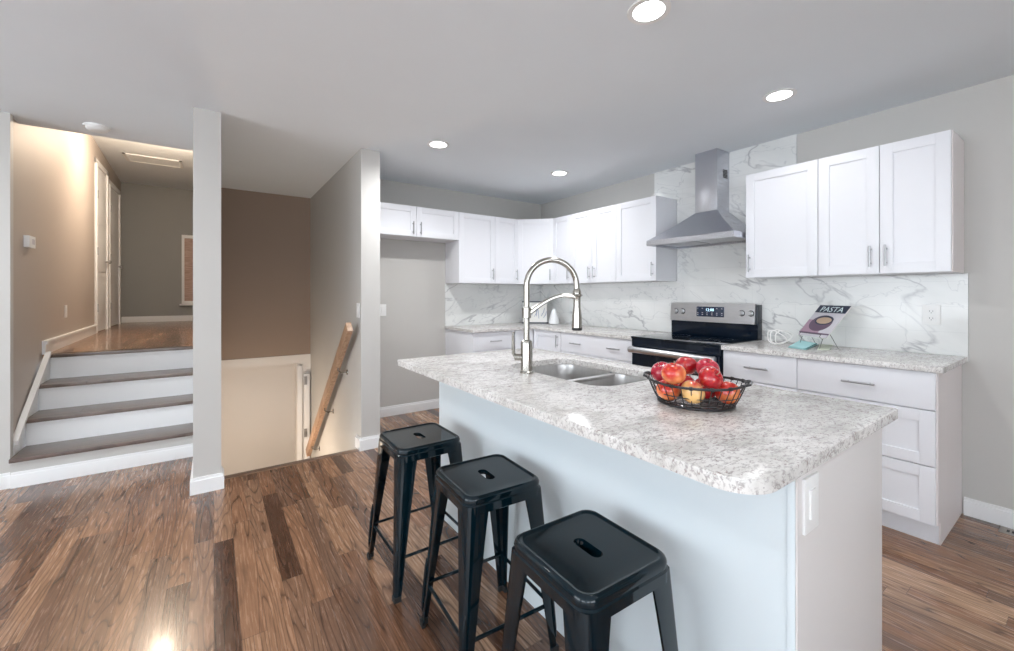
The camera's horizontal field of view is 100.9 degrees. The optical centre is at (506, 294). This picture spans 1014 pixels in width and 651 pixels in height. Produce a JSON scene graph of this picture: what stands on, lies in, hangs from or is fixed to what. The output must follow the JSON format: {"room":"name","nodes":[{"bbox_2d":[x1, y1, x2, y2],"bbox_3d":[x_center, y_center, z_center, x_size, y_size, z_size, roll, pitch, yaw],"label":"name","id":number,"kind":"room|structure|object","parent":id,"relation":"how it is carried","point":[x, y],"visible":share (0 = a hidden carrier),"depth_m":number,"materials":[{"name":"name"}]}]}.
{"room":"kitchen","nodes":[
{"label":"kitchen","id":0,"kind":"room"},
{"bbox_2d":[0,111,12,473],"bbox_3d":[-4.475,0.039,1.948,2.902,2.466,0.055,0,0,-35],"label":"wall","id":1,"kind":"structure","parent":0,"point":[6,119],"depth_m":2.75,"materials":[{"name":"paint"}]},
{"bbox_2d":[0,443,192,489],"bbox_3d":[-4.050,1.222,2.195,3.882,0.102,0.029,0,0,-35],"label":"baseboard","id":2,"kind":"structure","parent":1,"relation":"attached to","point":[89,467],"depth_m":2.96,"materials":[{"name":"white wood"}]},
{"bbox_2d":[13,119,120,433],"bbox_3d":[-5.053,-0.328,5.002,0.120,3.200,5.618,0,0,-37],"label":"wall","id":3,"kind":"structure","parent":0,"point":[53,170],"depth_m":3.49,"materials":[{"name":"paint"}]},
{"bbox_2d":[24,235,35,248],"bbox_3d":[-3.508,-0.385,3.074,0.040,0.085,0.130,0,0,-35],"label":"thermostat","id":4,"kind":"object","parent":3,"relation":"attached to","point":[29,241],"visible":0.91,"depth_m":3.05,"materials":[{"name":"white plastic"}]},
{"bbox_2d":[64,305,66,317],"bbox_3d":[-4.231,0.163,4.020,0.010,0.120,0.075,0,0,-35],"label":"light switch","id":5,"kind":"object","parent":3,"relation":"attached to","point":[65,306],"visible":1,"depth_m":4.00,"materials":[{"name":"white plastic"}]},
{"bbox_2d":[42,325,97,354],"bbox_3d":[-4.437,0.432,4.310,0.030,0.110,2.292,0,0,-37],"label":"baseboard","id":6,"kind":"structure","parent":3,"relation":"attached to","point":[55,343],"depth_m":3.97,"materials":[{"name":"white wood"}]},
{"bbox_2d":[94,156,111,332],"bbox_3d":[-5.377,-0.620,5.587,0.075,2.215,0.860,0,0,-35],"label":"door","id":7,"kind":"structure","parent":3,"relation":"in","point":[101,175],"depth_m":5.56,"materials":[{"name":"white wood"}]},
{"bbox_2d":[109,179,122,327],"bbox_3d":[-6.079,-0.605,6.517,0.075,2.185,0.990,0,0,-35],"label":"door","id":8,"kind":"structure","parent":3,"relation":"in","point":[115,267],"depth_m":6.54,"materials":[{"name":"white wood"}]},
{"bbox_2d":[43,321,192,356],"bbox_3d":[-4.942,0.520,5.543,1.460,0.065,4.850,0,0,-35],"label":"floor","id":9,"kind":"structure","parent":0,"point":[134,335],"depth_m":4.74,"materials":[{"name":"brown wood"}]},
{"bbox_2d":[92,135,192,189],"bbox_3d":[-4.785,-1.978,5.354,1.700,0.100,5.540,0,0,-35],"label":"ceiling","id":10,"kind":"structure","parent":0,"point":[112,149],"depth_m":6.26,"materials":[{"name":"paint"}]},
{"bbox_2d":[122,152,182,168],"bbox_3d":[-5.075,-1.920,6.030,0.640,0.014,0.400,0,0,-35],"label":"ceiling vent","id":11,"kind":"object","parent":10,"relation":"in","point":[129,157],"visible":1,"depth_m":6.01,"materials":[{"name":"white plastic"}]},
{"bbox_2d":[121,182,192,316],"bbox_3d":[-6.199,-0.677,7.574,1.430,2.500,0.120,0,0,-35],"label":"wall","id":12,"kind":"structure","parent":0,"point":[154,219],"depth_m":7.44,"materials":[{"name":"paint"}]},
{"bbox_2d":[121,315,192,322],"bbox_3d":[-6.148,0.436,7.527,1.160,0.102,0.016,0,0,-35],"label":"baseboard","id":13,"kind":"structure","parent":12,"relation":"attached to","point":[181,317],"depth_m":7.46,"materials":[{"name":"white wood"}]},
{"bbox_2d":[179,235,192,305],"bbox_3d":[-5.810,-0.443,7.725,0.360,1.290,0.080,0,0,-35],"label":"window","id":14,"kind":"structure","parent":12,"relation":"in","point":[187,240],"depth_m":7.70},
{"bbox_2d":[184,238,192,300],"bbox_3d":[-5.808,-0.453,7.757,0.260,1.150,0.020,0,0,-35],"label":"shade","id":15,"kind":"object","parent":14,"relation":"attached to","point":[188,242],"depth_m":7.71,"materials":[{"name":"beige fabric"}]},
{"bbox_2d":[193,107,220,477],"bbox_3d":[-3.805,0.573,5.350,0.182,5.000,6.470,0,0,-35],"label":"column","id":16,"kind":"structure","parent":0,"point":[206,123],"depth_m":2.70,"materials":[{"name":"paint"}]},
{"bbox_2d":[190,461,223,495],"bbox_3d":[-2.155,1.222,3.019,0.180,0.102,0.791,0,0,-35],"label":"baseboard","id":17,"kind":"structure","parent":16,"relation":"attached to","point":[213,482],"depth_m":2.70,"materials":[{"name":"white wood"}]},
{"bbox_2d":[221,188,310,475],"bbox_3d":[-3.046,0.939,5.210,0.985,4.266,0.710,0,0,-35],"label":"wall","id":18,"kind":"structure","parent":0,"point":[265,237],"depth_m":5.07,"materials":[{"name":"paint"}]},
{"bbox_2d":[297,366,309,460],"bbox_3d":[-2.491,1.972,5.128,0.130,2.200,0.060,0,0,-35],"label":"door frame","id":19,"kind":"structure","parent":18,"relation":"in","point":[299,368],"depth_m":5.12,"materials":[{"name":"white wood"}]},
{"bbox_2d":[310,148,379,457],"bbox_3d":[-1.790,0.939,4.411,0.155,4.266,2.320,0,0,-35],"label":"wall","id":20,"kind":"structure","parent":0,"point":[345,211],"depth_m":3.79,"materials":[{"name":"paint"}]},
{"bbox_2d":[224,449,358,479],"bbox_3d":[-1.591,1.292,3.167,0.945,0.042,0.075,0,0,-35],"label":"trim","id":21,"kind":"structure","parent":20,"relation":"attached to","point":[352,450],"depth_m":3.13,"materials":[{"name":"brown wood"}]},
{"bbox_2d":[306,322,352,456],"bbox_3d":[-1.781,1.058,4.173,0.101,1.656,1.877,0,0,-35],"label":"handrail","id":22,"kind":"object","parent":20,"relation":"attached to","point":[348,330],"visible":1,"depth_m":3.91,"materials":[{"name":"brown wood"}]},
{"bbox_2d":[356,303,359,317],"bbox_3d":[-1.239,0.133,3.478,0.010,0.120,0.075,0,0,-35],"label":"light switch","id":23,"kind":"object","parent":20,"relation":"attached to","point":[357,304],"visible":1,"depth_m":3.46,"materials":[{"name":"white plastic"}]},
{"bbox_2d":[355,434,379,450],"bbox_3d":[-1.357,1.222,3.791,0.187,0.102,0.839,0,0,-35],"label":"baseboard","id":24,"kind":"structure","parent":20,"relation":"attached to","point":[371,442],"depth_m":3.44,"materials":[{"name":"white wood"}]},
{"bbox_2d":[380,179,540,407],"bbox_3d":[-0.578,0.149,4.921,2.428,2.686,0.120,0,0,-35],"label":"wall","id":25,"kind":"structure","parent":0,"point":[412,273],"depth_m":4.55,"materials":[{"name":"paint"}]},
{"bbox_2d":[380,304,385,315],"bbox_3d":[-1.289,0.163,4.344,0.075,0.120,0.010,0,0,-35],"label":"light switch","id":26,"kind":"object","parent":25,"relation":"attached to","point":[382,306],"visible":0.8,"depth_m":4.34,"materials":[{"name":"white plastic"}]},
{"bbox_2d":[380,398,438,417],"bbox_3d":[-1.115,1.222,4.462,1.010,0.102,0.016,0,0,-35],"label":"baseboard","id":27,"kind":"structure","parent":25,"relation":"attached to","point":[387,411],"depth_m":4.50,"materials":[{"name":"white wood"}]},
{"bbox_2d":[380,202,458,242],"bbox_3d":[-0.993,-0.733,4.336,0.962,0.306,0.358,0,0,-35],"label":"upper cabinet","id":28,"kind":"object","parent":25,"relation":"attached to","point":[397,221],"visible":0.73,"depth_m":4.24,"materials":[{"name":"white wood"}]},
{"bbox_2d":[445,212,494,283],"bbox_3d":[-0.408,-0.505,4.745,0.460,0.763,0.358,0,0,-35],"label":"upper cabinet","id":29,"kind":"object","parent":25,"relation":"attached to","point":[470,259],"visible":0.98,"depth_m":4.63,"materials":[{"name":"white wood"}]},
{"bbox_2d":[494,217,517,283],"bbox_3d":[-0.082,-0.505,4.974,0.332,0.763,0.358,0,0,-35],"label":"upper cabinet","id":30,"kind":"object","parent":25,"relation":"attached to","point":[506,229],"visible":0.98,"depth_m":4.86,"materials":[{"name":"white wood"}]},
{"bbox_2d":[0,0,1013,203],"bbox_3d":[-0.883,-1.254,0.968,7.663,0.120,9.000,0,0,-35],"label":"ceiling","id":31,"kind":"structure","parent":0,"point":[520,92],"depth_m":2.31,"materials":[{"name":"paint"}]},
{"bbox_2d":[82,122,110,133],"bbox_3d":[-2.914,-1.176,2.977,0.146,0.036,0.146,0,0,-35],"label":"smoke detector","id":32,"kind":"object","parent":31,"relation":"attached to","point":[94,127],"visible":1,"depth_m":2.94,"materials":[{"name":"white plastic"}]},
{"bbox_2d":[427,140,449,148],"bbox_3d":[-0.545,-1.191,3.329,0.176,0.006,0.176,0,0,-35],"label":"recessed light","id":33,"kind":"object","parent":31,"relation":"in","point":[438,144],"visible":1,"depth_m":3.33,"materials":[{"name":"white plastic"}]},
{"bbox_2d":[551,170,567,175],"bbox_3d":[0.516,-1.191,4.121,0.176,0.006,0.176,0,0,-35],"label":"recessed light","id":34,"kind":"object","parent":31,"relation":"in","point":[560,172],"visible":1,"depth_m":4.12,"materials":[{"name":"white plastic"}]},
{"bbox_2d":[627,0,670,24],"bbox_3d":[0.596,-1.191,1.760,0.176,0.006,0.176,0,0,-35],"label":"recessed light","id":35,"kind":"object","parent":31,"relation":"in","point":[642,12],"visible":1,"depth_m":1.76,"materials":[{"name":"white plastic"}]},
{"bbox_2d":[762,88,796,102],"bbox_3d":[1.631,-1.191,2.509,0.176,0.006,0.176,0,0,-35],"label":"recessed light","id":36,"kind":"object","parent":31,"relation":"in","point":[783,94],"visible":1,"depth_m":2.50,"materials":[{"name":"white plastic"}]},
{"bbox_2d":[0,408,1013,650],"bbox_3d":[-0.495,1.383,0.327,7.563,0.220,7.503,0,0,-35],"label":"floor","id":37,"kind":"structure","parent":0,"point":[126,559],"depth_m":1.91,"materials":[{"name":"brown wood"}]},
{"bbox_2d":[9,346,192,474],"bbox_3d":[-3.106,0.867,3.367,0.994,0.812,0.900,0,0,-35],"label":"staircase","id":38,"kind":"structure","parent":37,"relation":"on","point":[79,406],"depth_m":3.31,"materials":[{"name":"paint"}]},
{"bbox_2d":[367,422,462,604],"bbox_3d":[-0.415,0.967,1.982,0.380,0.610,0.380,0,0,-35],"label":"bar stool","id":39,"kind":"object","parent":37,"relation":"on","point":[402,444],"visible":0.7,"depth_m":1.89,"materials":[{"name":"metal"}]},
{"bbox_2d":[445,329,514,354],"bbox_3d":[-0.293,0.831,4.646,0.533,0.884,0.654,0,0,-35],"label":"base cabinet","id":40,"kind":"object","parent":37,"relation":"on","point":[456,342],"visible":0.32,"depth_m":4.43,"materials":[{"name":"white wood"}]},
{"bbox_2d":[419,454,558,650],"bbox_3d":[-0.077,0.967,1.555,0.380,0.610,0.380,0,0,-32],"label":"bar stool","id":41,"kind":"object","parent":37,"relation":"on","point":[506,483],"visible":0.92,"depth_m":1.48,"materials":[{"name":"metal"}]},
{"bbox_2d":[514,329,560,351],"bbox_3d":[0.401,0.831,4.879,0.869,0.884,1.067,0,0,-35],"label":"base cabinet","id":42,"kind":"object","parent":37,"relation":"on","point":[541,339],"visible":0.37,"depth_m":4.57,"materials":[{"name":"white wood"}]},
{"bbox_2d":[445,322,671,339],"bbox_3d":[0.438,0.373,4.338,1.409,0.030,1.977,0,0,-35],"label":"countertop","id":43,"kind":"structure","parent":42,"relation":"on","point":[621,333],"depth_m":4.40,"materials":[{"name":"stone"}]},
{"bbox_2d":[522,301,547,322],"bbox_3d":[0.346,0.221,5.189,0.320,0.272,0.063,0,0,2],"label":"framed print","id":44,"kind":"object","parent":43,"relation":"on","point":[539,316],"visible":0.63,"depth_m":5.18,"materials":[{"name":"paper"}]},
{"bbox_2d":[549,309,558,323],"bbox_3d":[0.566,0.265,5.059,0.128,0.186,0.128,0,0,-35],"label":"vase","id":45,"kind":"object","parent":43,"relation":"on","point":[553,319],"visible":0.98,"depth_m":5.02,"materials":[{"name":"white ceramic"}]},
{"bbox_2d":[502,510,677,650],"bbox_3d":[0.213,0.967,1.105,0.380,0.610,0.380,0,0,-33],"label":"bar stool","id":46,"kind":"object","parent":37,"relation":"on","point":[591,566],"visible":1,"depth_m":1.04,"materials":[{"name":"metal"}]},
{"bbox_2d":[561,332,631,363],"bbox_3d":[1.058,0.831,4.128,0.654,0.884,0.912,0,0,-35],"label":"base cabinet","id":47,"kind":"object","parent":37,"relation":"on","point":[605,348],"visible":0.28,"depth_m":3.92,"materials":[{"name":"white wood"}]},
{"bbox_2d":[439,372,881,650],"bbox_3d":[0.399,0.831,1.864,0.669,0.884,1.813,0,0,-35],"label":"kitchen island","id":48,"kind":"object","parent":37,"relation":"on","point":[745,576],"visible":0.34,"depth_m":1.15,"materials":[{"name":"white wood"}]},
{"bbox_2d":[398,348,897,494],"bbox_3d":[0.311,0.373,1.809,0.936,0.030,1.863,0,0,-35],"label":"island countertop","id":49,"kind":"structure","parent":48,"relation":"on","point":[772,437],"depth_m":1.22,"materials":[{"name":"stone"}]},
{"bbox_2d":[512,257,581,373],"bbox_3d":[0.188,0.093,1.934,0.332,0.531,0.062,0,0,-10],"label":"faucet","id":50,"kind":"object","parent":49,"relation":"on","point":[526,356],"visible":1,"depth_m":1.91,"materials":[{"name":"silver metal"}]},
{"bbox_2d":[520,364,647,385],"bbox_3d":[0.343,0.484,1.992,0.457,0.191,0.700,0,0,-35],"label":"sink","id":51,"kind":"object","parent":49,"relation":"in","point":[571,372],"visible":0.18,"depth_m":2.19,"materials":[{"name":"metal"}]},
{"bbox_2d":[643,371,752,411],"bbox_3d":[0.619,0.314,1.378,0.279,0.089,0.319,0,0,-35],"label":"wire basket","id":52,"kind":"object","parent":49,"relation":"on","point":[713,408],"visible":0.66,"depth_m":1.30,"materials":[{"name":"metal"}]},
{"bbox_2d":[651,362,666,380],"bbox_3d":[0.539,0.270,1.460,0.073,0.071,0.075,0,0,-7],"label":"apple","id":53,"kind":"object","parent":52,"relation":"in","point":[656,368],"visible":0.56,"depth_m":1.44,"materials":[{"name":"red food"}]},
{"bbox_2d":[656,379,679,400],"bbox_3d":[0.526,0.311,1.369,0.074,0.071,0.075,0,0,-8],"label":"apple","id":54,"kind":"object","parent":52,"relation":"in","point":[661,391],"visible":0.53,"depth_m":1.34,"materials":[{"name":"red food"}]},
{"bbox_2d":[661,361,685,383],"bbox_3d":[0.526,0.246,1.324,0.075,0.073,0.075,0,0,-11],"label":"apple","id":55,"kind":"object","parent":52,"relation":"in","point":[672,373],"visible":1,"depth_m":1.30,"materials":[{"name":"red food"}]},
{"bbox_2d":[675,354,696,374],"bbox_3d":[0.636,0.250,1.486,0.075,0.072,0.075,0,0,-2],"label":"apple","id":56,"kind":"object","parent":52,"relation":"in","point":[689,363],"visible":0.7,"depth_m":1.46,"materials":[{"name":"red food"}]},
{"bbox_2d":[678,375,694,392],"bbox_3d":[0.616,0.310,1.457,0.075,0.071,0.075,0,0,-5],"label":"apple","id":57,"kind":"object","parent":52,"relation":"in","point":[687,376],"visible":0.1,"depth_m":1.43,"materials":[{"name":"red food"}]},
{"bbox_2d":[680,380,704,403],"bbox_3d":[0.578,0.303,1.304,0.070,0.073,0.075,0,0,-13],"label":"apple","id":58,"kind":"object","parent":52,"relation":"in","point":[696,395],"visible":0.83,"depth_m":1.28,"materials":[{"name":"yellow food"}]},
{"bbox_2d":[695,379,714,398],"bbox_3d":[0.659,0.311,1.392,0.075,0.071,0.074,0,0,-10],"label":"apple","id":59,"kind":"object","parent":52,"relation":"in","point":[707,394],"visible":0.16,"depth_m":1.36,"materials":[{"name":"red food"}]},
{"bbox_2d":[696,358,719,373],"bbox_3d":[0.681,0.251,1.423,0.075,0.071,0.074,0,0,-26],"label":"apple","id":60,"kind":"object","parent":59,"relation":"on","point":[701,363],"visible":0.55,"depth_m":1.41,"materials":[{"name":"red food"}]},
{"bbox_2d":[698,366,722,388],"bbox_3d":[0.641,0.263,1.319,0.074,0.073,0.070,0,0,-13],"label":"apple","id":61,"kind":"object","parent":52,"relation":"in","point":[709,377],"visible":0.97,"depth_m":1.30,"materials":[{"name":"red food"}]},
{"bbox_2d":[715,381,740,403],"bbox_3d":[0.700,0.312,1.328,0.073,0.072,0.072,0,0,-14],"label":"apple","id":62,"kind":"object","parent":52,"relation":"in","point":[726,384],"visible":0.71,"depth_m":1.30,"materials":[{"name":"red food"}]},
{"bbox_2d":[802,472,818,535],"bbox_3d":[0.700,0.479,0.962,0.078,0.125,0.010,0,0,-35],"label":"island outlet","id":63,"kind":"object","parent":48,"relation":"attached to","point":[810,484],"visible":1,"depth_m":0.95,"materials":[{"name":"white plastic"}]},
{"bbox_2d":[627,302,761,375],"bbox_3d":[1.508,0.672,3.414,0.716,1.200,0.759,0,0,-35],"label":"range","id":64,"kind":"object","parent":37,"relation":"on","point":[699,330],"visible":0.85,"depth_m":3.40,"materials":[{"name":"metal"}]},
{"bbox_2d":[631,333,756,346],"bbox_3d":[1.499,0.363,3.408,0.555,0.018,0.759,0,0,-35],"label":"cooktop","id":65,"kind":"object","parent":64,"relation":"in","point":[674,339],"depth_m":3.36,"materials":[{"name":"black glass"}]},
{"bbox_2d":[723,350,797,391],"bbox_3d":[1.893,0.831,2.935,0.654,0.884,0.455,0,0,-35],"label":"base cabinet","id":66,"kind":"object","parent":37,"relation":"on","point":[779,372],"visible":0.21,"depth_m":2.74,"materials":[{"name":"white wood"}]},
{"bbox_2d":[797,358,961,544],"bbox_3d":[2.200,0.831,2.497,0.654,0.884,0.610,0,0,-35],"label":"base cabinet","id":67,"kind":"object","parent":37,"relation":"on","point":[922,448],"visible":0.46,"depth_m":2.21,"materials":[{"name":"white wood"}]},
{"bbox_2d":[721,340,967,373],"bbox_3d":[2.076,0.373,2.677,0.630,0.030,1.095,0,0,-35],"label":"countertop","id":68,"kind":"structure","parent":67,"relation":"on","point":[924,362],"depth_m":2.46,"materials":[{"name":"stone"}]},
{"bbox_2d":[767,330,792,343],"bbox_3d":[1.959,0.305,2.987,0.162,0.106,0.086,0,0,18],"label":"ornament","id":69,"kind":"object","parent":68,"relation":"on","point":[776,331],"visible":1,"depth_m":3.00,"materials":[{"name":"white ceramic"}]},
{"bbox_2d":[788,340,817,349],"bbox_3d":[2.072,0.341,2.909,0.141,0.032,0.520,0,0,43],"label":"napkin","id":70,"kind":"object","parent":68,"relation":"on","point":[804,345],"visible":0.94,"depth_m":2.80,"materials":[{"name":"teal fabric"}]},
{"bbox_2d":[799,332,837,348],"bbox_3d":[2.084,0.265,2.808,0.139,0.183,0.180,0,0,-5],"label":"book stand","id":71,"kind":"object","parent":68,"relation":"on","point":[800,332],"visible":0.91,"depth_m":2.74,"materials":[{"name":"black metal"}]},
{"bbox_2d":[797,305,850,338],"bbox_3d":[2.126,0.181,2.815,0.180,0.211,0.240,0,0,-5],"label":"magazine","id":72,"kind":"object","parent":71,"relation":"on","point":[825,319],"visible":1,"depth_m":2.80,"materials":[{"name":"paper"}]},
{"bbox_2d":[800,319,818,332],"bbox_3d":[2.087,0.216,2.857,0.072,0.084,0.150,0,0,-5],"label":"picture","id":73,"kind":"object","parent":72,"relation":"on","point":[812,325],"depth_m":2.87},
{"bbox_2d":[809,315,831,330],"bbox_3d":[2.110,0.193,2.819,0.114,0.104,0.154,0,0,-35],"label":"picture","id":74,"kind":"object","parent":72,"relation":"on","point":[817,322],"depth_m":2.82},
{"bbox_2d":[815,316,833,324],"bbox_3d":[2.127,0.174,2.810,0.083,0.061,0.124,0,0,-35],"label":"picture","id":75,"kind":"object","parent":72,"relation":"attached to","point":[819,320],"depth_m":2.81},
{"bbox_2d":[817,344,832,349],"bbox_3d":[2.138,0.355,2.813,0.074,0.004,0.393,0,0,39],"label":"card","id":76,"kind":"object","parent":68,"relation":"on","point":[823,346],"visible":1,"depth_m":2.79,"materials":[{"name":"white paper"}]},
{"bbox_2d":[998,526,1013,535],"bbox_3d":[2.736,1.270,2.177,0.090,0.005,0.230,0,0,-35],"label":"floor vent","id":77,"kind":"object","parent":37,"relation":"in","point":[1002,529],"visible":1,"depth_m":2.25,"materials":[{"name":"metal"}]},
{"bbox_2d":[541,75,1013,513],"bbox_3d":[2.618,0.149,2.579,0.120,2.686,7.623,0,0,-35],"label":"wall","id":78,"kind":"structure","parent":0,"point":[982,115],"depth_m":2.38,"materials":[{"name":"paint"}]},
{"bbox_2d":[503,218,562,284],"bbox_3d":[0.375,-0.505,5.135,0.619,0.763,0.619,0,0,-35],"label":"upper cabinet","id":79,"kind":"object","parent":78,"relation":"attached to","point":[535,236],"visible":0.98,"depth_m":4.92,"materials":[{"name":"white wood"}]},
{"bbox_2d":[553,215,581,283],"bbox_3d":[0.739,-0.505,4.841,0.359,0.763,0.299,0,0,-35],"label":"upper cabinet","id":80,"kind":"object","parent":78,"relation":"attached to","point":[561,225],"visible":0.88,"depth_m":4.76,"materials":[{"name":"white wood"}]},
{"bbox_2d":[571,205,633,283],"bbox_3d":[1.007,-0.505,4.458,0.359,0.763,0.630,0,0,-35],"label":"upper cabinet","id":81,"kind":"object","parent":78,"relation":"attached to","point":[593,232],"visible":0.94,"depth_m":4.34,"materials":[{"name":"white wood"}]},
{"bbox_2d":[616,196,676,281],"bbox_3d":[1.320,-0.505,4.012,0.359,0.763,0.453,0,0,-35],"label":"upper cabinet","id":82,"kind":"object","parent":78,"relation":"attached to","point":[638,221],"visible":0.98,"depth_m":3.89,"materials":[{"name":"white wood"}]},
{"bbox_2d":[646,148,745,248],"bbox_3d":[1.619,-0.807,3.477,0.464,0.771,0.750,0,0,-35],"label":"range hood","id":83,"kind":"object","parent":78,"relation":"attached to","point":[712,223],"visible":0.93,"depth_m":3.46,"materials":[{"name":"metal"}]},
{"bbox_2d":[445,134,967,356],"bbox_3d":[0.977,-0.403,3.586,1.412,1.582,3.850,0,0,-35],"label":"backsplash","id":84,"kind":"structure","parent":78,"relation":"attached to","point":[885,313],"depth_m":3.42,"materials":[{"name":"stone"}]},
{"bbox_2d":[922,305,940,324],"bbox_3d":[2.561,0.124,2.529,0.009,0.118,0.078,0,0,-35],"label":"wall outlet","id":85,"kind":"object","parent":84,"relation":"attached to","point":[931,314],"visible":1,"depth_m":2.53,"materials":[{"name":"white plastic"}]},
{"bbox_2d":[927,309,934,313],"bbox_3d":[2.561,0.103,2.529,0.009,0.028,0.034,0,0,-35],"label":"socket","id":86,"kind":"object","parent":85,"relation":"attached to","point":[929,311],"depth_m":2.53,"materials":[{"name":"white plastic"}]},
{"bbox_2d":[927,316,934,320],"bbox_3d":[2.561,0.145,2.529,0.009,0.028,0.034,0,0,-35],"label":"socket","id":87,"kind":"object","parent":85,"relation":"attached to","point":[929,318],"depth_m":2.53,"materials":[{"name":"white plastic"}]},
{"bbox_2d":[746,159,831,278],"bbox_3d":[2.021,-0.505,3.010,0.359,0.763,0.452,0,0,-35],"label":"upper cabinet","id":88,"kind":"object","parent":78,"relation":"attached to","point":[782,203],"visible":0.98,"depth_m":2.92,"materials":[{"name":"white wood"}]},
{"bbox_2d":[818,130,963,276],"bbox_3d":[2.327,-0.505,2.573,0.359,0.763,0.608,0,0,-35],"label":"upper cabinet","id":89,"kind":"object","parent":78,"relation":"attached to","point":[895,208],"visible":1,"depth_m":2.44,"materials":[{"name":"white wood"}]},
{"bbox_2d":[964,497,1013,528],"bbox_3d":[3.695,1.222,0.920,0.016,0.102,3.670,0,0,-35],"label":"baseboard","id":90,"kind":"structure","parent":78,"relation":"attached to","point":[1002,516],"depth_m":2.34,"materials":[{"name":"white wood"}]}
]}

